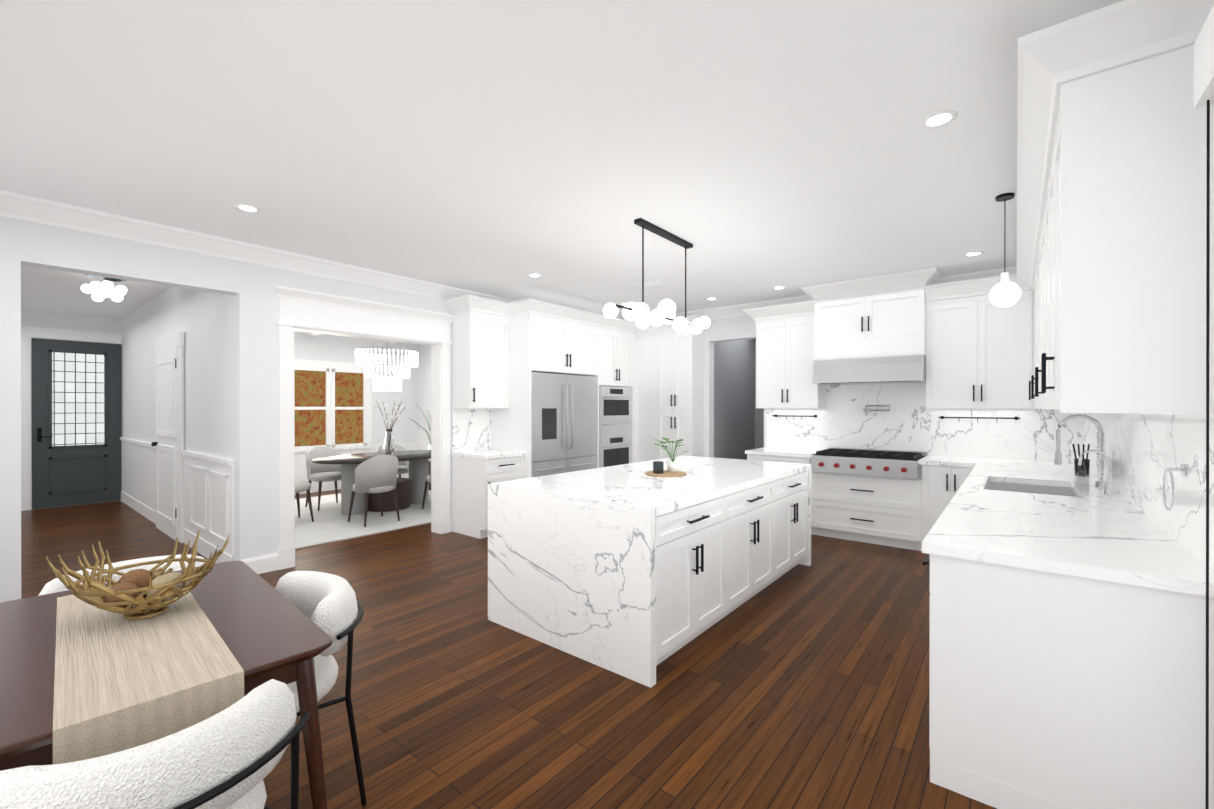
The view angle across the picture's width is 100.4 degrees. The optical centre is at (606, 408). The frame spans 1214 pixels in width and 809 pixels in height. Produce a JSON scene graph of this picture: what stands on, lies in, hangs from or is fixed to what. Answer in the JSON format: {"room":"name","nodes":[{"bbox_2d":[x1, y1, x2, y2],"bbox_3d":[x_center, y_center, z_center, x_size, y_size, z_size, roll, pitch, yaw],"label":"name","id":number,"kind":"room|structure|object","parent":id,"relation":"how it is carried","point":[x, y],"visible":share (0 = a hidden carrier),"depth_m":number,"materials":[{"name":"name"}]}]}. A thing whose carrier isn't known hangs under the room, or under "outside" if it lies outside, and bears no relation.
{"room":"kitchen","nodes":[
{"label":"kitchen","id":0,"kind":"room"},
{"bbox_2d":[21,309,121,509],"bbox_3d":[-8.729,0.018,6.366,0.150,2.800,4.100,0,0,39],"label":"wall","id":1,"kind":"structure","parent":0,"point":[48,319],"depth_m":7.33,"materials":[{"name":"paint"}]},
{"bbox_2d":[21,326,121,510],"bbox_3d":[-7.763,0.137,7.350,0.108,2.560,1.044,0,0,39],"label":"front door","id":2,"kind":"structure","parent":1,"relation":"in","point":[76,415],"depth_m":7.34,"materials":[{"name":"grey paint"}]},
{"bbox_2d":[122,287,233,459],"bbox_3d":[-5.291,0.019,6.127,5.500,2.800,0.150,0,0,39],"label":"wall","id":3,"kind":"structure","parent":0,"point":[203,321],"depth_m":5.22,"materials":[{"name":"paint"}]},
{"bbox_2d":[151,331,183,542],"bbox_3d":[-4.987,0.299,5.708,1.260,2.240,0.088,0,0,39],"label":"door","id":4,"kind":"structure","parent":3,"relation":"in","point":[169,353],"depth_m":5.55,"materials":[{"name":"white paint"}]},
{"bbox_2d":[120,437,233,563],"bbox_3d":[-5.313,0.931,6.101,5.500,0.975,0.140,0,0,39],"label":"wainscoting","id":5,"kind":"structure","parent":3,"relation":"attached to","point":[209,497],"depth_m":5.03,"materials":[{"name":"white paint"}]},
{"bbox_2d":[0,216,451,602],"bbox_3d":[-2.748,0.021,4.779,0.150,2.800,9.150,0,0,39],"label":"wall","id":6,"kind":"structure","parent":0,"point":[249,287],"depth_m":4.17,"materials":[{"name":"paint"}]},
{"bbox_2d":[0,190,515,302],"bbox_3d":[-2.700,-1.306,4.641,0.095,0.144,9.000,0,0,39],"label":"crown molding","id":7,"kind":"structure","parent":6,"relation":"attached to","point":[40,210],"depth_m":4.00,"materials":[{"name":"white paint"}]},
{"bbox_2d":[240,553,277,573],"bbox_3d":[-2.985,1.349,4.355,0.015,0.145,0.290,0,0,39],"label":"baseboard","id":8,"kind":"structure","parent":6,"relation":"attached to","point":[263,564],"depth_m":4.36,"materials":[{"name":"white paint"}]},
{"bbox_2d":[274,285,455,569],"bbox_3d":[-2.390,0.175,5.171,0.257,2.490,1.810,0,0,39],"label":"door frame","id":9,"kind":"structure","parent":6,"relation":"attached to","point":[301,310],"depth_m":4.97,"materials":[{"name":"white paint"}]},
{"bbox_2d":[451,410,490,453],"bbox_3d":[-1.611,0.251,6.046,0.020,0.505,0.550,0,0,39],"label":"backsplash","id":10,"kind":"structure","parent":6,"relation":"attached to","point":[471,429],"depth_m":6.03,"materials":[{"name":"white stone"}]},
{"bbox_2d":[451,298,510,409],"bbox_3d":[-1.483,-0.616,5.941,0.350,1.230,0.550,0,0,39],"label":"upper cabinet","id":11,"kind":"object","parent":6,"relation":"attached to","point":[502,351],"depth_m":5.78,"materials":[{"name":"white paint"}]},
{"bbox_2d":[511,302,598,377],"bbox_3d":[-0.776,-0.837,6.520,0.720,0.790,1.190,0,0,39],"label":"upper cabinet","id":12,"kind":"object","parent":6,"relation":"attached to","point":[546,338],"depth_m":6.10,"materials":[{"name":"white paint"}]},
{"bbox_2d":[597,314,634,389],"bbox_3d":[-0.148,-0.773,7.298,0.720,0.920,0.760,0,0,39],"label":"upper cabinet","id":13,"kind":"object","parent":6,"relation":"attached to","point":[616,336],"depth_m":7.05,"materials":[{"name":"white paint"}]},
{"bbox_2d":[294,331,416,444],"bbox_3d":[-5.001,0.015,8.593,0.150,2.800,4.050,0,0,39],"label":"wall","id":14,"kind":"structure","parent":0,"point":[327,347],"depth_m":9.42,"materials":[{"name":"paint"}]},
{"bbox_2d":[294,359,373,451],"bbox_3d":[-4.969,-0.050,8.470,0.050,1.530,2.120,0,0,39],"label":"dining room window","id":15,"kind":"structure","parent":14,"relation":"in","point":[333,404],"depth_m":8.73,"materials":[{"name":"white paint"}]},
{"bbox_2d":[295,431,415,494],"bbox_3d":[-4.978,0.928,8.479,0.030,0.975,3.840,0,0,39],"label":"trim","id":16,"kind":"structure","parent":14,"relation":"attached to","point":[300,457],"depth_m":8.66,"materials":[{"name":"white paint"}]},
{"bbox_2d":[417,344,430,430],"bbox_3d":[-2.162,0.015,8.805,4.000,2.800,0.150,0,0,39],"label":"wall","id":17,"kind":"structure","parent":0,"point":[424,380],"depth_m":9.85,"materials":[{"name":"paint"}]},
{"bbox_2d":[416,431,430,460],"bbox_3d":[-2.218,0.927,8.736,4.000,0.975,0.030,0,0,39],"label":"trim","id":18,"kind":"structure","parent":17,"relation":"attached to","point":[422,441],"depth_m":9.85,"materials":[{"name":"white paint"}]},
{"bbox_2d":[21,489,996,808],"bbox_3d":[-1.190,1.470,4.903,14.020,0.100,11.900,0,0,39],"label":"floor","id":19,"kind":"structure","parent":0,"point":[801,687],"depth_m":2.51,"materials":[{"name":"brown wood"}]},
{"bbox_2d":[38,554,203,595],"bbox_3d":[-1.955,1.045,2.086,0.544,0.762,0.595,0,0,43],"label":"chair","id":20,"kind":"object","parent":19,"relation":"on","point":[55,585],"visible":0.06,"depth_m":2.19,"materials":[{"name":"fabric"}]},
{"bbox_2d":[0,679,310,808],"bbox_3d":[-1.041,1.047,1.153,0.544,0.762,0.595,0,0,43],"label":"chair","id":21,"kind":"object","parent":19,"relation":"on","point":[230,757],"visible":1,"depth_m":1.02,"materials":[{"name":"fabric"}]},
{"bbox_2d":[0,561,332,808],"bbox_3d":[-1.458,1.051,1.602,1.206,0.752,0.725,0,0,43],"label":"dining table","id":22,"kind":"object","parent":19,"relation":"on","point":[266,631],"visible":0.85,"depth_m":1.44,"materials":[{"name":"brown wood"}]},
{"bbox_2d":[53,592,243,763],"bbox_3d":[-1.437,0.798,1.542,1.091,0.255,0.330,0,0,43],"label":"table runner","id":23,"kind":"object","parent":22,"relation":"on","point":[121,683],"visible":0.69,"depth_m":1.27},
{"bbox_2d":[46,530,229,619],"bbox_3d":[-1.504,0.554,1.650,0.387,0.226,0.439,0,0,43],"label":"bowl","id":24,"kind":"object","parent":23,"relation":"on","point":[148,594],"visible":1,"depth_m":1.61,"materials":[{"name":"gold metal"}]},
{"bbox_2d":[275,571,366,805],"bbox_3d":[-1.201,1.046,1.858,0.595,0.762,0.544,0,0,43],"label":"chair","id":25,"kind":"object","parent":19,"relation":"on","point":[329,604],"visible":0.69,"depth_m":1.82,"materials":[{"name":"fabric"}]},
{"bbox_2d":[295,490,430,549],"bbox_3d":[-3.384,1.410,7.191,3.030,0.013,3.400,0,0,39],"label":"dining rug","id":26,"kind":"object","parent":19,"relation":"on","point":[330,523],"visible":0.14,"depth_m":6.29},
{"bbox_2d":[295,481,313,521],"bbox_3d":[-3.941,0.981,6.208,0.532,0.845,0.539,0,0,39],"label":"dining chair","id":27,"kind":"object","parent":26,"relation":"on","point":[301,486],"visible":0.33,"depth_m":6.24,"materials":[{"name":"grey fabric"}]},
{"bbox_2d":[305,447,342,510],"bbox_3d":[-3.993,0.979,7.232,0.539,0.845,0.532,0,0,39],"label":"dining chair","id":28,"kind":"object","parent":26,"relation":"on","point":[320,473],"visible":0.77,"depth_m":7.25,"materials":[{"name":"grey fabric"}]},
{"bbox_2d":[312,450,430,514],"bbox_3d":[-3.107,1.030,7.160,1.164,0.745,1.940,0,0,39],"label":"dining table","id":29,"kind":"object","parent":26,"relation":"on","point":[409,490],"visible":0.83,"depth_m":6.92,"materials":[{"name":"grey wood"}]},
{"bbox_2d":[375,399,405,454],"bbox_3d":[-3.107,0.260,7.264,0.512,0.792,0.417,0,0,39],"label":"vase","id":30,"kind":"object","parent":29,"relation":"on","point":[389,447],"visible":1,"depth_m":7.19,"materials":[{"name":"clear glass"}]},
{"bbox_2d":[348,455,399,526],"bbox_3d":[-2.882,0.981,6.270,0.539,0.845,0.532,0,0,39],"label":"dining chair","id":31,"kind":"object","parent":26,"relation":"on","point":[377,474],"visible":0.98,"depth_m":6.07,"materials":[{"name":"grey fabric"}]},
{"bbox_2d":[376,443,408,477],"bbox_3d":[-3.364,0.978,8.010,0.539,0.845,0.532,0,0,39],"label":"dining chair","id":32,"kind":"object","parent":26,"relation":"on","point":[403,467],"visible":0.29,"depth_m":8.06,"materials":[{"name":"grey fabric"}]},
{"bbox_2d":[408,403,430,489],"bbox_3d":[-2.946,0.593,8.763,0.855,1.609,0.868,0,0,39],"label":"plant","id":33,"kind":"object","parent":26,"relation":"on","point":[429,447],"visible":0.12,"depth_m":8.67,"materials":[{"name":"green plant"}]},
{"bbox_2d":[422,462,430,509],"bbox_3d":[-2.253,0.980,7.048,0.539,0.845,0.532,0,0,39],"label":"dining chair","id":34,"kind":"object","parent":26,"relation":"on","point":[428,478],"visible":0.23,"depth_m":7.01,"materials":[{"name":"grey fabric"}]},
{"bbox_2d":[452,454,526,538],"bbox_3d":[-1.378,0.982,5.858,0.620,0.875,0.550,0,0,39],"label":"base cabinet","id":35,"kind":"object","parent":19,"relation":"on","point":[471,477],"depth_m":5.63,"materials":[{"name":"white paint"}]},
{"bbox_2d":[451,450,526,457],"bbox_3d":[-1.373,0.524,5.844,0.645,0.040,0.565,0,0,39],"label":"countertop","id":36,"kind":"structure","parent":35,"relation":"on","point":[458,453],"depth_m":5.74,"materials":[{"name":"white stone"}]},
{"bbox_2d":[532,372,596,476],"bbox_3d":[-0.739,0.488,6.492,0.741,1.820,1.170,0,0,39],"label":"fridge","id":37,"kind":"object","parent":19,"relation":"on","point":[564,423],"visible":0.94,"depth_m":6.23,"materials":[{"name":"silver metal"}]},
{"bbox_2d":[597,386,634,467],"bbox_3d":[0.222,0.091,7.757,0.720,2.650,0.477,0,0,39],"label":"tall cabinet","id":38,"kind":"object","parent":19,"relation":"on","point":[632,387],"depth_m":7.37,"materials":[{"name":"white paint"}]},
{"bbox_2d":[599,386,631,467],"bbox_3d":[-0.103,0.332,7.263,0.721,1.270,0.690,0,0,39],"label":"wall oven","id":39,"kind":"object","parent":38,"relation":"in","point":[615,423],"visible":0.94,"depth_m":7.03,"materials":[{"name":"silver metal"}]},
{"bbox_2d":[635,322,662,462],"bbox_3d":[0.708,0.092,7.446,0.427,2.650,0.350,0,0,39],"label":"tall cabinet","id":40,"kind":"object","parent":19,"relation":"on","point":[648,341],"depth_m":7.32,"materials":[{"name":"white paint"}]},
{"bbox_2d":[488,456,810,687],"bbox_3d":[0.538,0.964,3.995,1.348,0.915,2.600,0,0,39],"label":"kitchen island","id":41,"kind":"object","parent":19,"relation":"on","point":[633,572],"visible":1,"depth_m":3.06,"materials":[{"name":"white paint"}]},
{"bbox_2d":[645,470,686,476],"bbox_3d":[0.453,0.499,3.896,0.320,0.016,0.320,0,0,39],"label":"tray","id":42,"kind":"object","parent":41,"relation":"on","point":[666,473],"visible":0.65,"depth_m":3.81,"materials":[{"name":"brown wood"}]},
{"bbox_2d":[653,461,663,473],"bbox_3d":[0.390,0.448,3.850,0.084,0.085,0.084,0,0,39],"label":"cup","id":43,"kind":"object","parent":42,"relation":"on","point":[658,467],"visible":1,"depth_m":3.81,"materials":[{"name":"ceramic"}]},
{"bbox_2d":[654,437,687,471],"bbox_3d":[0.487,0.360,3.921,0.338,0.261,0.296,0,0,39],"label":"potted plant","id":44,"kind":"object","parent":42,"relation":"on","point":[672,465],"visible":1,"depth_m":3.90,"materials":[{"name":"green ceramic"}]},
{"bbox_2d":[663,318,705,458],"bbox_3d":[1.046,0.092,7.173,0.559,2.650,0.350,0,0,39],"label":"tall cabinet","id":45,"kind":"object","parent":19,"relation":"on","point":[683,355],"depth_m":7.00,"materials":[{"name":"white paint"}]},
{"bbox_2d":[747,455,810,463],"bbox_3d":[2.166,0.981,6.095,0.740,0.876,0.620,0,0,39],"label":"base cabinet","id":46,"kind":"object","parent":19,"relation":"on","point":[774,458],"depth_m":5.84,"materials":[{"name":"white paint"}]},
{"bbox_2d":[745,447,815,458],"bbox_3d":[2.162,0.523,6.082,0.780,0.040,0.645,0,0,39],"label":"countertop","id":47,"kind":"structure","parent":46,"relation":"on","point":[798,452],"depth_m":5.93,"materials":[{"name":"white stone"}]},
{"bbox_2d":[811,471,922,550],"bbox_3d":[2.843,1.060,5.548,1.119,0.720,0.620,0,0,39],"label":"base cabinet","id":48,"kind":"object","parent":19,"relation":"on","point":[887,511],"depth_m":5.26,"materials":[{"name":"white paint"}]},
{"bbox_2d":[919,463,973,539],"bbox_3d":[3.463,0.983,5.047,0.475,0.876,0.620,0,0,39],"label":"base cabinet","id":49,"kind":"object","parent":19,"relation":"on","point":[940,484],"depth_m":4.88,"materials":[{"name":"white paint"}]},
{"bbox_2d":[919,455,1090,469],"bbox_3d":[3.734,0.525,4.811,1.242,0.040,0.645,0,0,39],"label":"countertop","id":50,"kind":"structure","parent":49,"relation":"on","point":[931,460],"depth_m":4.83,"materials":[{"name":"white stone"}]},
{"bbox_2d":[811,447,926,479],"bbox_3d":[2.823,0.580,5.476,1.000,0.230,0.703,0,0,39],"label":"range","id":51,"kind":"object","parent":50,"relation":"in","point":[884,463],"visible":1,"depth_m":5.26,"materials":[{"name":"silver metal"}]},
{"bbox_2d":[922,556,1213,808],"bbox_3d":[1.841,0.988,2.086,0.760,0.873,1.010,0,0,39],"label":"base cabinet","id":52,"kind":"object","parent":19,"relation":"on","point":[1067,653],"depth_m":1.69,"materials":[{"name":"white paint"}]},
{"bbox_2d":[922,464,1213,599],"bbox_3d":[2.606,0.528,3.048,0.780,0.040,3.510,0,0,39],"label":"countertop","id":53,"kind":"structure","parent":52,"relation":"on","point":[1084,537],"depth_m":2.01,"materials":[{"name":"white stone"}]},
{"bbox_2d":[990,480,1113,499],"bbox_3d":[3.292,0.985,3.882,0.760,0.873,0.629,0,0,39],"label":"sink","id":54,"kind":"object","parent":53,"relation":"in","point":[1002,485],"depth_m":3.59,"materials":[{"name":"silver metal"}]},
{"bbox_2d":[1072,444,1089,476],"bbox_3d":[3.541,0.386,3.778,0.101,0.240,0.088,0,0,39],"label":"utensil holder","id":55,"kind":"object","parent":53,"relation":"on","point":[1083,470],"visible":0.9,"depth_m":3.76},
{"bbox_2d":[1054,414,1111,495],"bbox_3d":[2.937,0.272,3.127,0.244,0.470,0.364,0,0,39],"label":"faucet","id":56,"kind":"object","parent":53,"relation":"on","point":[1100,483],"visible":1,"depth_m":3.18,"materials":[{"name":"silver metal"}]},
{"bbox_2d":[0,0,1150,319],"bbox_3d":[-2.045,-1.431,5.590,11.820,0.100,11.900,0,0,39],"label":"ceiling","id":57,"kind":"structure","parent":0,"point":[754,150],"depth_m":2.54,"materials":[{"name":"paint"}]},
{"bbox_2d":[81,274,126,301],"bbox_3d":[-5.192,-1.244,5.230,0.342,0.269,0.354,0,0,39],"label":"light","id":58,"kind":"object","parent":57,"relation":"attached to","point":[117,293],"visible":0.96,"depth_m":5.19,"materials":[{"name":"white glass"}]},
{"bbox_2d":[234,204,260,212],"bbox_3d":[-2.468,-1.375,3.476,0.150,0.004,0.150,0,0,39],"label":"recessed light","id":59,"kind":"object","parent":57,"relation":"in","point":[248,208],"visible":1,"depth_m":3.48,"materials":[{"name":"white paint"}]},
{"bbox_2d":[304,332,395,343],"bbox_3d":[-3.435,-1.302,7.228,4.000,0.158,3.900,0,0,39],"label":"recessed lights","id":60,"kind":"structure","parent":57,"relation":"attached to","point":[316,334],"depth_m":8.42,"materials":[{"name":"white paint"}]},
{"bbox_2d":[355,340,417,391],"bbox_3d":[-3.107,-0.812,7.157,0.826,1.139,0.826,0,0,39],"label":"dining chandelier","id":61,"kind":"object","parent":57,"relation":"hanging from","point":[402,371],"visible":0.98,"depth_m":6.99,"materials":[{"name":"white glass"}]},
{"bbox_2d":[527,273,541,276],"bbox_3d":[-0.749,-1.378,5.237,0.150,0.004,0.150,0,0,39],"label":"recessed light","id":62,"kind":"object","parent":57,"relation":"in","point":[534,275],"visible":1,"depth_m":5.23,"materials":[{"name":"white paint"}]},
{"bbox_2d":[633,280,664,287],"bbox_3d":[0.465,-1.376,5.593,0.300,0.008,0.200,0,0,39],"label":"ceiling vent","id":63,"kind":"object","parent":57,"relation":"in","point":[651,283],"visible":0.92,"depth_m":5.56,"materials":[{"name":"white paint"}]},
{"bbox_2d":[603,218,710,334],"bbox_3d":[0.463,-0.988,3.971,0.314,0.779,1.308,0,0,39],"label":"pendant light","id":64,"kind":"object","parent":57,"relation":"hanging from","point":[664,312],"visible":1,"depth_m":3.78,"materials":[{"name":"white glass"}]},
{"bbox_2d":[772,286,785,289],"bbox_3d":[1.966,-1.379,5.781,0.150,0.004,0.150,0,0,39],"label":"recessed light","id":65,"kind":"object","parent":57,"relation":"in","point":[779,287],"visible":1,"depth_m":5.76,"materials":[{"name":"white paint"}]},
{"bbox_2d":[920,110,957,128],"bbox_3d":[1.578,-1.374,2.405,0.150,0.004,0.150,0,0,39],"label":"recessed light","id":66,"kind":"object","parent":57,"relation":"in","point":[939,119],"visible":1,"depth_m":2.40,"materials":[{"name":"white paint"}]},
{"bbox_2d":[963,251,983,256],"bbox_3d":[3.261,-1.377,4.503,0.150,0.004,0.150,0,0,39],"label":"recessed light","id":67,"kind":"object","parent":57,"relation":"in","point":[975,253],"visible":1,"depth_m":4.49,"materials":[{"name":"white paint"}]},
{"bbox_2d":[989,193,1020,306],"bbox_3d":[2.574,-1.016,3.272,0.164,0.721,0.164,0,0,39],"label":"light","id":68,"kind":"object","parent":57,"relation":"hanging from","point":[1005,292],"visible":1,"depth_m":3.24,"materials":[{"name":"white glass"}]},
{"bbox_2d":[714,339,753,459],"bbox_3d":[1.906,0.016,7.825,0.180,2.800,1.440,0,0,39],"label":"doorway","id":69,"kind":"structure","parent":0,"point":[738,423],"depth_m":7.71,"materials":[{"name":"grey paint"}]},
{"bbox_2d":[754,339,763,448],"bbox_3d":[2.817,0.016,8.124,3.200,2.800,0.150,0,0,39],"label":"wall","id":70,"kind":"structure","parent":0,"point":[758,412],"depth_m":8.31,"materials":[{"name":"grey paint"}]},
{"bbox_2d":[704,289,1032,457],"bbox_3d":[2.305,0.018,6.481,5.870,2.800,0.150,0,0,39],"label":"wall","id":71,"kind":"structure","parent":0,"point":[732,329],"depth_m":7.09,"materials":[{"name":"paint"}]},
{"bbox_2d":[755,303,826,410],"bbox_3d":[2.251,-0.616,6.198,0.740,1.230,0.350,0,0,39],"label":"upper cabinet","id":72,"kind":"object","parent":71,"relation":"attached to","point":[784,367],"depth_m":6.06,"materials":[{"name":"white paint"}]},
{"bbox_2d":[772,414,816,419],"bbox_3d":[2.331,0.108,6.290,0.550,0.064,0.067,0,0,39],"label":"utensil rail","id":73,"kind":"object","parent":71,"relation":"attached to","point":[775,415],"visible":1,"depth_m":6.28,"materials":[{"name":"black metal"}]},
{"bbox_2d":[632,266,1016,321],"bbox_3d":[2.232,-1.309,6.380,5.340,0.144,0.095,0,0,39],"label":"crown molding","id":74,"kind":"structure","parent":71,"relation":"attached to","point":[733,310],"depth_m":6.44,"materials":[{"name":"white paint"}]},
{"bbox_2d":[811,271,930,362],"bbox_3d":[2.912,-0.958,5.584,1.060,0.836,0.472,0,0,39],"label":"upper cabinet","id":75,"kind":"object","parent":71,"relation":"attached to","point":[880,315],"depth_m":5.36,"materials":[{"name":"white paint"}]},
{"bbox_2d":[812,355,925,384],"bbox_3d":[2.871,-0.406,5.534,1.040,0.260,0.560,0,0,39],"label":"range hood","id":76,"kind":"object","parent":75,"relation":"attached to","point":[893,369],"visible":0.91,"depth_m":5.32,"materials":[{"name":"silver metal"}]},
{"bbox_2d":[863,405,889,415],"bbox_3d":[3.027,0.025,5.693,0.282,0.129,0.119,0,0,39],"label":"pot filler","id":77,"kind":"object","parent":71,"relation":"attached to","point":[865,410],"visible":0.98,"depth_m":5.66,"materials":[{"name":"silver metal"}]},
{"bbox_2d":[767,407,1082,462],"bbox_3d":[3.240,0.252,5.612,3.017,0.504,0.020,0,0,39],"label":"backsplash","id":78,"kind":"structure","parent":71,"relation":"attached to","point":[1031,436],"depth_m":5.40,"materials":[{"name":"white stone"}]},
{"bbox_2d":[938,416,1019,422],"bbox_3d":[3.762,0.110,5.133,0.670,0.064,0.067,0,0,39],"label":"utensil rail","id":79,"kind":"object","parent":71,"relation":"attached to","point":[977,418],"visible":0.96,"depth_m":5.09,"materials":[{"name":"black metal"}]},
{"bbox_2d":[923,290,1038,410],"bbox_3d":[3.695,-0.544,5.031,0.854,1.090,0.350,0,0,39],"label":"upper cabinet","id":80,"kind":"object","parent":71,"relation":"attached to","point":[978,352],"depth_m":4.89,"materials":[{"name":"white paint"}]},
{"bbox_2d":[1030,264,1033,399],"bbox_3d":[3.846,-0.615,4.263,0.380,1.232,0.688,0,0,39],"label":"upper cabinet","id":81,"kind":"object","parent":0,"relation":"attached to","point":[1031,265],"depth_m":4.07,"materials":[{"name":"white paint"}]},
{"bbox_2d":[1034,228,1037,408],"bbox_3d":[3.101,-0.613,3.341,0.380,1.232,1.019,0,0,39],"label":"upper cabinet","id":82,"kind":"object","parent":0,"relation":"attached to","point":[1035,229],"depth_m":3.76,"materials":[{"name":"white paint"}]},
{"bbox_2d":[1038,192,1041,408],"bbox_3d":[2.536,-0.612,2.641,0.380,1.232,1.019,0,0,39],"label":"upper cabinet","id":83,"kind":"object","parent":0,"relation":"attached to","point":[1039,193],"depth_m":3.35,"materials":[{"name":"white paint"}]},
{"bbox_2d":[1042,0,1213,415],"bbox_3d":[1.979,-0.611,1.956,0.385,1.232,0.985,0,0,39],"label":"upper cabinet","id":84,"kind":"object","parent":0,"relation":"attached to","point":[1125,209],"depth_m":1.59,"materials":[{"name":"white paint"}]},
{"bbox_2d":[1152,44,1193,56],"bbox_3d":[1.558,-1.301,1.200,0.095,0.144,9.000,0,0,39],"label":"crown molding","id":85,"kind":"structure","parent":84,"relation":"attached to","point":[1192,44],"depth_m":1.85,"materials":[{"name":"white paint"}]},
{"bbox_2d":[1070,416,1213,571],"bbox_3d":[2.860,0.383,3.270,0.664,0.760,4.094,0,0,39],"label":"backsplash","id":86,"kind":"structure","parent":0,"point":[1139,450],"depth_m":2.10,"materials":[{"name":"white stone"}]},
{"bbox_3d":[1.701,0.026,1.183,0.150,2.800,9.150,0,0,39],"label":"wall","id":87,"kind":"structure","parent":0,"visible":0},
{"bbox_2d":[1162,464,1185,510],"bbox_3d":[2.094,0.291,1.862,0.044,0.176,0.158,0,0,39],"label":"towel ring","id":88,"kind":"object","parent":87,"relation":"attached to","point":[1182,469],"visible":1,"depth_m":1.85,"materials":[{"name":"silver metal"}]},
{"bbox_2d":[1194,5,1213,808],"bbox_3d":[0.991,0.177,0.538,0.088,2.400,2.215,0,0,39],"label":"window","id":89,"kind":"structure","parent":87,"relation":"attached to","point":[1204,69],"depth_m":1.39,"materials":[{"name":"white paint"}]}
]}

